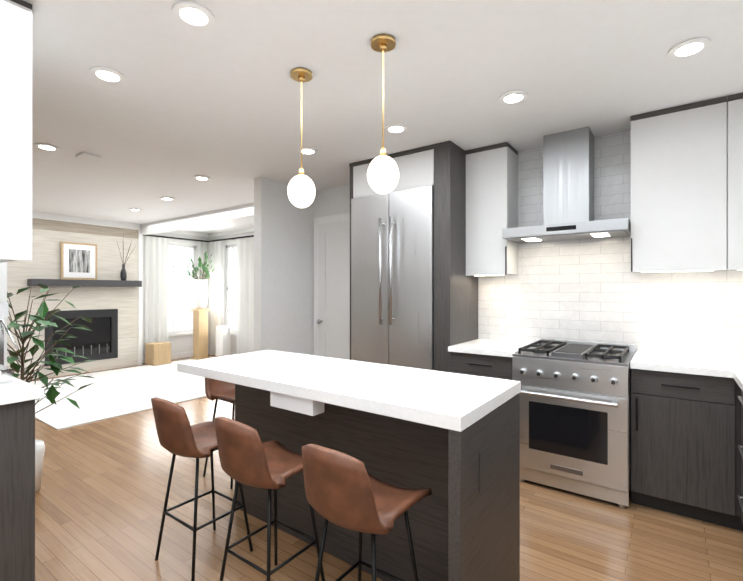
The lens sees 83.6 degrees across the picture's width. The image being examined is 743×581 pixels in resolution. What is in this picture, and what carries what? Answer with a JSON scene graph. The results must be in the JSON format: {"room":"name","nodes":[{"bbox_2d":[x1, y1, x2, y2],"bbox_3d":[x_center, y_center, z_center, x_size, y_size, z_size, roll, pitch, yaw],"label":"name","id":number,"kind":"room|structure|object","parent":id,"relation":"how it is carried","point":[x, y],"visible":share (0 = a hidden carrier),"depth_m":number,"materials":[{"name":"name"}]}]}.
{"room":"kitchen","nodes":[
{"label":"kitchen","id":0,"kind":"room"},
{"bbox_2d":[0,262,6,365],"bbox_3d":[-2.665,0.079,1.304,0.140,2.573,2.314,0,0,36],"label":"wall","id":1,"kind":"structure","parent":0,"point":[3,281],"depth_m":2.19,"materials":[{"name":"paint"}]},
{"bbox_2d":[0,0,31,262],"bbox_3d":[-1.852,-0.671,1.718,0.688,1.071,0.543,0,0,36],"label":"upper cabinet","id":2,"kind":"object","parent":1,"relation":"attached to","point":[15,130],"visible":1,"depth_m":1.68,"materials":[{"name":"white wood"}]},
{"bbox_2d":[143,232,208,356],"bbox_3d":[-5.509,0.078,6.251,0.150,2.573,6.991,0,0,36],"label":"wall","id":3,"kind":"structure","parent":0,"point":[181,343],"depth_m":8.33,"materials":[{"name":"paint"}]},
{"bbox_2d":[7,211,142,380],"bbox_3d":[-5.113,0.078,6.516,0.180,2.573,2.885,0,0,36],"label":"cladding","id":4,"kind":"object","parent":3,"relation":"attached to","point":[51,232],"visible":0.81,"depth_m":6.91,"materials":[{"name":"beige stone"}]},
{"bbox_2d":[45,309,117,365],"bbox_3d":[-4.819,0.752,6.919,0.145,0.855,1.044,0,0,36],"label":"fireplace insert","id":5,"kind":"object","parent":4,"relation":"in","point":[99,341],"visible":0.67,"depth_m":6.93,"materials":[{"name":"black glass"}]},
{"bbox_2d":[27,279,141,286],"bbox_3d":[-4.663,-0.120,6.872,0.188,0.110,1.590,0,0,36],"label":"shelf","id":6,"kind":"object","parent":4,"relation":"attached to","point":[83,283],"visible":1,"depth_m":6.74,"materials":[{"name":"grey wood"}]},
{"bbox_2d":[61,241,96,279],"bbox_3d":[-4.778,-0.478,6.800,0.030,0.601,0.510,0,0,36],"label":"picture frame","id":7,"kind":"object","parent":6,"relation":"on","point":[78,261],"visible":0.86,"depth_m":6.78,"materials":[{"name":"brown wood"}]},
{"bbox_2d":[117,241,134,279],"bbox_3d":[-4.324,-0.588,7.337,0.117,0.820,0.322,0,0,36],"label":"vase","id":8,"kind":"object","parent":6,"relation":"on","point":[123,275],"visible":0.96,"depth_m":7.27,"materials":[{"name":"black ceramic"}]},
{"bbox_2d":[143,235,207,241],"bbox_3d":[-3.885,-1.035,8.259,0.120,0.044,1.413,0,0,36],"label":"curtain rod","id":9,"kind":"object","parent":3,"relation":"attached to","point":[176,238],"visible":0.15,"depth_m":8.20,"materials":[{"name":"black metal"}]},
{"bbox_2d":[145,236,168,342],"bbox_3d":[-4.085,0.165,7.917,0.074,2.360,0.440,0,0,36],"label":"curtain","id":10,"kind":"object","parent":9,"relation":"hanging from","point":[156,296],"visible":0.85,"depth_m":7.92,"materials":[{"name":"white fabric"}]},
{"bbox_2d":[198,241,207,308],"bbox_3d":[-3.516,0.165,8.703,0.074,2.360,0.240,0,0,36],"label":"curtain","id":11,"kind":"object","parent":9,"relation":"hanging from","point":[202,248],"visible":0.27,"depth_m":8.68,"materials":[{"name":"white fabric"}]},
{"bbox_2d":[143,230,207,362],"bbox_3d":[-3.923,0.078,8.277,0.040,2.573,1.432,0,0,36],"label":"baseboard","id":12,"kind":"structure","parent":3,"relation":"attached to","point":[181,355],"depth_m":8.44,"materials":[{"name":"white paint"}]},
{"bbox_2d":[168,239,197,336],"bbox_3d":[-3.881,-0.035,8.430,0.170,1.960,0.910,0,0,36],"label":"window","id":13,"kind":"structure","parent":3,"relation":"in","point":[181,291],"depth_m":8.51,"materials":[{"name":"white glass"}]},
{"bbox_2d":[140,203,253,234],"bbox_3d":[-2.541,-1.122,6.469,4.402,0.173,0.140,0,0,36],"label":"header beam","id":14,"kind":"structure","parent":0,"point":[235,213],"depth_m":6.49,"materials":[{"name":"white paint"}]},
{"bbox_2d":[209,232,253,352],"bbox_3d":[-1.720,0.078,7.730,4.552,2.573,0.150,0,0,36],"label":"wall","id":15,"kind":"structure","parent":0,"point":[233,343],"depth_m":8.55,"materials":[{"name":"paint"}]},
{"bbox_2d":[208,228,248,354],"bbox_3d":[-1.714,0.078,7.610,4.402,2.573,0.040,0,0,36],"label":"baseboard","id":16,"kind":"structure","parent":15,"relation":"attached to","point":[241,230],"depth_m":8.43,"materials":[{"name":"white paint"}]},
{"bbox_2d":[221,240,236,335],"bbox_3d":[-2.789,-0.035,8.455,0.790,1.960,0.170,0,0,36],"label":"window","id":17,"kind":"structure","parent":15,"relation":"in","point":[231,285],"depth_m":8.60,"materials":[{"name":"white glass"}]},
{"bbox_2d":[208,235,253,241],"bbox_3d":[-2.703,-1.035,8.273,1.742,0.044,0.120,0,0,36],"label":"curtain rod","id":18,"kind":"object","parent":15,"relation":"attached to","point":[231,238],"visible":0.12,"depth_m":8.30,"materials":[{"name":"black metal"}]},
{"bbox_2d":[208,241,220,355],"bbox_3d":[-3.260,0.165,8.631,0.460,2.360,0.074,0,0,36],"label":"curtain","id":19,"kind":"object","parent":18,"relation":"hanging from","point":[214,301],"visible":0.85,"depth_m":8.61,"materials":[{"name":"white fabric"}]},
{"bbox_2d":[237,237,253,353],"bbox_3d":[-2.394,0.165,8.004,0.660,2.360,0.074,0,0,36],"label":"curtain","id":20,"kind":"object","parent":18,"relation":"hanging from","point":[245,295],"visible":0.67,"depth_m":8.00,"materials":[{"name":"white fabric"}]},
{"bbox_2d":[254,177,313,354],"bbox_3d":[-0.545,0.078,5.371,0.120,2.573,2.294,0,0,36],"label":"wall","id":21,"kind":"structure","parent":0,"point":[283,273],"depth_m":4.65,"materials":[{"name":"paint"}]},
{"bbox_2d":[23,0,742,233],"bbox_3d":[-1.841,-1.268,3.600,9.700,0.120,7.400,0,0,36],"label":"ceiling","id":22,"kind":"structure","parent":0,"point":[218,102],"depth_m":2.42,"materials":[{"name":"paint"}]},
{"bbox_2d":[34,143,59,150],"bbox_3d":[-2.717,-1.200,3.482,0.170,0.012,0.170,0,0,36],"label":"recessed light","id":23,"kind":"object","parent":22,"relation":"in","point":[45,146],"visible":0.96,"depth_m":3.47,"materials":[{"name":"white plastic"}]},
{"bbox_2d":[76,152,100,160],"bbox_3d":[-2.533,-1.197,3.719,0.160,0.018,0.140,0,0,36],"label":"ceiling vent","id":24,"kind":"object","parent":22,"relation":"in","point":[87,156],"visible":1,"depth_m":3.70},
{"bbox_2d":[90,66,124,83],"bbox_3d":[-1.472,-1.200,2.321,0.170,0.012,0.170,0,0,36],"label":"recessed light","id":25,"kind":"object","parent":22,"relation":"in","point":[108,75],"visible":0.94,"depth_m":2.31,"materials":[{"name":"white plastic"}]},
{"bbox_2d":[129,208,141,210],"bbox_3d":[-3.504,-1.200,6.163,0.170,0.012,0.170,0,0,36],"label":"recessed light","id":26,"kind":"object","parent":22,"relation":"in","point":[135,209],"visible":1,"depth_m":6.14,"materials":[{"name":"white plastic"}]},
{"bbox_2d":[160,197,173,199],"bbox_3d":[-2.672,-1.200,5.437,0.170,0.012,0.170,0,0,36],"label":"recessed light","id":27,"kind":"object","parent":22,"relation":"in","point":[166,198],"visible":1,"depth_m":5.40,"materials":[{"name":"white plastic"}]},
{"bbox_2d":[173,1,214,28],"bbox_3d":[-0.775,-1.200,1.816,0.170,0.012,0.170,0,0,36],"label":"recessed light","id":28,"kind":"object","parent":22,"relation":"in","point":[193,14],"visible":0.96,"depth_m":1.80,"materials":[{"name":"white plastic"}]},
{"bbox_2d":[193,175,210,180],"bbox_3d":[-1.811,-1.200,4.443,0.170,0.012,0.170,0,0,36],"label":"recessed light","id":29,"kind":"object","parent":22,"relation":"in","point":[203,178],"visible":1,"depth_m":4.43,"materials":[{"name":"white plastic"}]},
{"bbox_2d":[287,68,315,207],"bbox_3d":[-0.388,-0.832,2.308,0.156,0.748,0.156,0,0,36],"label":"pendant light","id":30,"kind":"object","parent":22,"relation":"hanging from","point":[301,191],"visible":1,"depth_m":2.26,"materials":[{"name":"white glass"}]},
{"bbox_2d":[298,147,317,154],"bbox_3d":[-0.549,-1.200,3.578,0.170,0.012,0.170,0,0,36],"label":"recessed light","id":31,"kind":"object","parent":22,"relation":"in","point":[308,151],"visible":0.9,"depth_m":3.56,"materials":[{"name":"white plastic"}]},
{"bbox_2d":[367,34,398,193],"bbox_3d":[0.056,-0.837,2.011,0.156,0.738,0.156,0,0,36],"label":"pendant light","id":32,"kind":"object","parent":22,"relation":"hanging from","point":[383,174],"visible":1,"depth_m":1.97,"materials":[{"name":"white glass"}]},
{"bbox_2d":[385,124,406,133],"bbox_3d":[0.182,-1.200,3.086,0.170,0.012,0.170,0,0,36],"label":"recessed light","id":33,"kind":"object","parent":22,"relation":"in","point":[395,128],"visible":0.94,"depth_m":3.07,"materials":[{"name":"white plastic"}]},
{"bbox_2d":[499,90,527,104],"bbox_3d":[0.884,-1.200,2.590,0.170,0.012,0.170,0,0,36],"label":"recessed light","id":34,"kind":"object","parent":22,"relation":"in","point":[513,97],"visible":0.98,"depth_m":2.58,"materials":[{"name":"white plastic"}]},
{"bbox_2d":[668,37,710,58],"bbox_3d":[1.577,-1.200,2.063,0.170,0.012,0.170,0,0,36],"label":"recessed light","id":35,"kind":"object","parent":22,"relation":"in","point":[689,48],"visible":0.98,"depth_m":2.05,"materials":[{"name":"white plastic"}]},
{"bbox_2d":[29,354,742,580],"bbox_3d":[-1.841,1.425,3.601,9.700,0.120,7.400,0,0,36],"label":"floor","id":36,"kind":"structure","parent":0,"point":[100,495],"depth_m":2.36,"materials":[{"name":"brown wood"}]},
{"bbox_2d":[0,377,43,580],"bbox_3d":[-2.226,0.895,1.218,0.668,0.940,1.890,0,0,36],"label":"base cabinet","id":37,"kind":"object","parent":36,"relation":"on","point":[18,397],"visible":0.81,"depth_m":1.75,"materials":[{"name":"brown wood"}]},
{"bbox_2d":[0,301,19,382],"bbox_3d":[-1.798,0.180,1.911,0.252,0.486,0.255,0,0,36],"label":"espresso machine","id":38,"kind":"object","parent":37,"relation":"on","point":[6,374],"visible":1,"depth_m":1.94,"materials":[{"name":"silver metal"}]},
{"bbox_2d":[7,284,93,492],"bbox_3d":[-2.341,0.656,2.772,0.849,1.417,0.856,0,0,36],"label":"floor plant","id":39,"kind":"object","parent":36,"relation":"on","point":[52,393],"visible":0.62,"depth_m":2.83,"materials":[{"name":"green plant"}]},
{"bbox_2d":[28,359,206,430],"bbox_3d":[-3.304,1.358,6.142,2.850,0.014,3.100,0,0,36],"label":"rug","id":40,"kind":"object","parent":36,"relation":"on","point":[109,394],"visible":0.58,"depth_m":5.45,"materials":[{"name":"fabric"}]},
{"bbox_2d":[145,341,170,365],"bbox_3d":[-3.929,1.156,7.656,0.320,0.383,0.320,0,0,36],"label":"side table","id":41,"kind":"object","parent":40,"relation":"on","point":[157,353],"visible":1,"depth_m":7.54,"materials":[{"name":"brown wood"}]},
{"bbox_2d":[191,309,209,359],"bbox_3d":[-3.395,0.865,8.257,0.260,1.000,0.260,0,0,36],"label":"pedestal stand","id":42,"kind":"object","parent":36,"relation":"on","point":[200,334],"visible":0.9,"depth_m":8.19,"materials":[{"name":"brown wood"}]},
{"bbox_2d":[186,252,214,308],"bbox_3d":[-3.388,-0.207,8.277,0.583,1.139,0.619,0,0,36],"label":"potted plant","id":43,"kind":"object","parent":42,"relation":"on","point":[200,292],"visible":1,"depth_m":8.17,"materials":[{"name":"white ceramic"}]},
{"bbox_2d":[151,397,252,580],"bbox_3d":[-0.882,0.936,2.112,0.358,0.860,0.431,0,0,36],"label":"bar stool","id":44,"kind":"object","parent":36,"relation":"on","point":[178,434],"visible":0.85,"depth_m":1.97,"materials":[{"name":"leather"}]},
{"bbox_2d":[203,355,234,488],"bbox_3d":[-1.031,0.936,3.113,0.431,0.860,0.358,0,0,36],"label":"bar stool","id":45,"kind":"object","parent":36,"relation":"on","point":[219,390],"visible":0.42,"depth_m":3.06,"materials":[{"name":"leather"}]},
{"bbox_2d":[216,326,229,355],"bbox_3d":[-2.917,1.035,8.168,0.220,0.660,0.183,0,0,36],"label":"pedestal","id":46,"kind":"object","parent":36,"relation":"on","point":[222,340],"visible":0.75,"depth_m":8.10,"materials":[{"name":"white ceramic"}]},
{"bbox_2d":[214,416,324,580],"bbox_3d":[-0.461,0.936,1.807,0.358,0.860,0.431,0,0,36],"label":"bar stool","id":47,"kind":"object","parent":36,"relation":"on","point":[247,457],"visible":0.94,"depth_m":1.68,"materials":[{"name":"leather"}]},
{"bbox_2d":[185,370,520,580],"bbox_3d":[-0.171,0.920,2.158,1.657,0.890,0.670,0,0,36],"label":"kitchen island","id":48,"kind":"object","parent":36,"relation":"on","point":[451,440],"depth_m":1.86,"materials":[{"name":"brown wood"}]},
{"bbox_2d":[177,350,520,425],"bbox_3d":[-0.221,0.450,2.194,1.782,0.050,0.682,0,0,36],"label":"island countertop","id":49,"kind":"structure","parent":48,"relation":"on","point":[447,398],"depth_m":1.92,"materials":[{"name":"white stone"}]},
{"bbox_2d":[302,444,431,580],"bbox_3d":[-0.040,0.936,1.502,0.358,0.860,0.431,0,0,36],"label":"bar stool","id":50,"kind":"object","parent":36,"relation":"on","point":[344,490],"visible":1,"depth_m":1.36,"materials":[{"name":"leather"}]},
{"bbox_2d":[349,140,477,371],"bbox_3d":[0.359,0.080,3.850,1.038,2.571,0.696,0,0,36],"label":"refrigerator","id":51,"kind":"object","parent":36,"relation":"on","point":[413,295],"depth_m":3.55,"materials":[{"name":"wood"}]},
{"bbox_2d":[448,339,530,379],"bbox_3d":[1.009,0.905,3.413,0.521,0.918,0.641,0,0,36],"label":"base cabinet","id":52,"kind":"object","parent":36,"relation":"on","point":[478,357],"depth_m":3.20,"materials":[{"name":"brown wood"}]},
{"bbox_2d":[512,338,635,507],"bbox_3d":[1.460,0.882,2.986,0.699,0.965,0.729,0,0,36],"label":"range","id":53,"kind":"object","parent":36,"relation":"on","point":[575,417],"visible":0.98,"depth_m":2.73,"materials":[{"name":"silver metal"}]},
{"bbox_2d":[630,350,731,526],"bbox_3d":[1.989,0.905,2.703,0.478,0.918,0.641,0,0,36],"label":"base cabinet","id":54,"kind":"object","parent":36,"relation":"on","point":[686,435],"depth_m":2.47,"materials":[{"name":"brown wood"}]},
{"bbox_2d":[728,357,742,530],"bbox_3d":[1.713,0.905,1.361,0.649,0.918,3.139,0,0,36],"label":"base cabinet","id":55,"kind":"object","parent":36,"relation":"on","point":[735,373],"depth_m":2.33,"materials":[{"name":"brown wood"}]},
{"bbox_2d":[314,184,739,357],"bbox_3d":[1.153,0.079,3.795,4.718,2.573,0.140,0,0,36],"label":"wall","id":56,"kind":"structure","parent":0,"point":[331,201],"depth_m":4.87,"materials":[{"name":"paint"}]},
{"bbox_2d":[314,213,349,359],"bbox_3d":[-0.339,0.245,4.720,0.940,2.240,0.106,0,0,36],"label":"pantry door","id":57,"kind":"structure","parent":56,"relation":"in","point":[332,286],"depth_m":4.86,"materials":[{"name":"paint"}]},
{"bbox_2d":[465,142,517,275],"bbox_3d":[1.038,-0.666,3.592,0.359,1.079,0.302,0,0,36],"label":"upper cabinet","id":58,"kind":"object","parent":56,"relation":"attached to","point":[491,192],"visible":1,"depth_m":3.48,"materials":[{"name":"white wood"}]},
{"bbox_2d":[502,126,630,242],"bbox_3d":[1.490,-0.803,3.185,0.839,0.806,0.431,0,0,36],"label":"range hood","id":59,"kind":"object","parent":56,"relation":"attached to","point":[568,185],"visible":0.96,"depth_m":3.13,"materials":[{"name":"silver metal"}]},
{"bbox_2d":[478,130,742,357],"bbox_3d":[1.930,-0.381,3.136,2.340,1.651,0.010,0,0,36],"label":"tile backsplash","id":60,"kind":"structure","parent":56,"relation":"attached to","point":[594,290],"depth_m":3.19,"materials":[{"name":"glazed ceramic tile"},{"name":"grout"}]},
{"bbox_2d":[630,96,726,271],"bbox_3d":[2.079,-0.666,2.838,0.510,1.079,0.302,0,0,36],"label":"upper cabinet","id":61,"kind":"object","parent":56,"relation":"attached to","point":[678,188],"visible":1,"depth_m":2.71,"materials":[{"name":"white wood"}]},
{"bbox_2d":[727,92,742,269],"bbox_3d":[2.545,-0.666,2.506,0.631,1.079,0.294,0,0,36],"label":"upper cabinet","id":62,"kind":"object","parent":56,"relation":"attached to","point":[734,181],"visible":0.75,"depth_m":2.55,"materials":[{"name":"white wood"}]}
]}

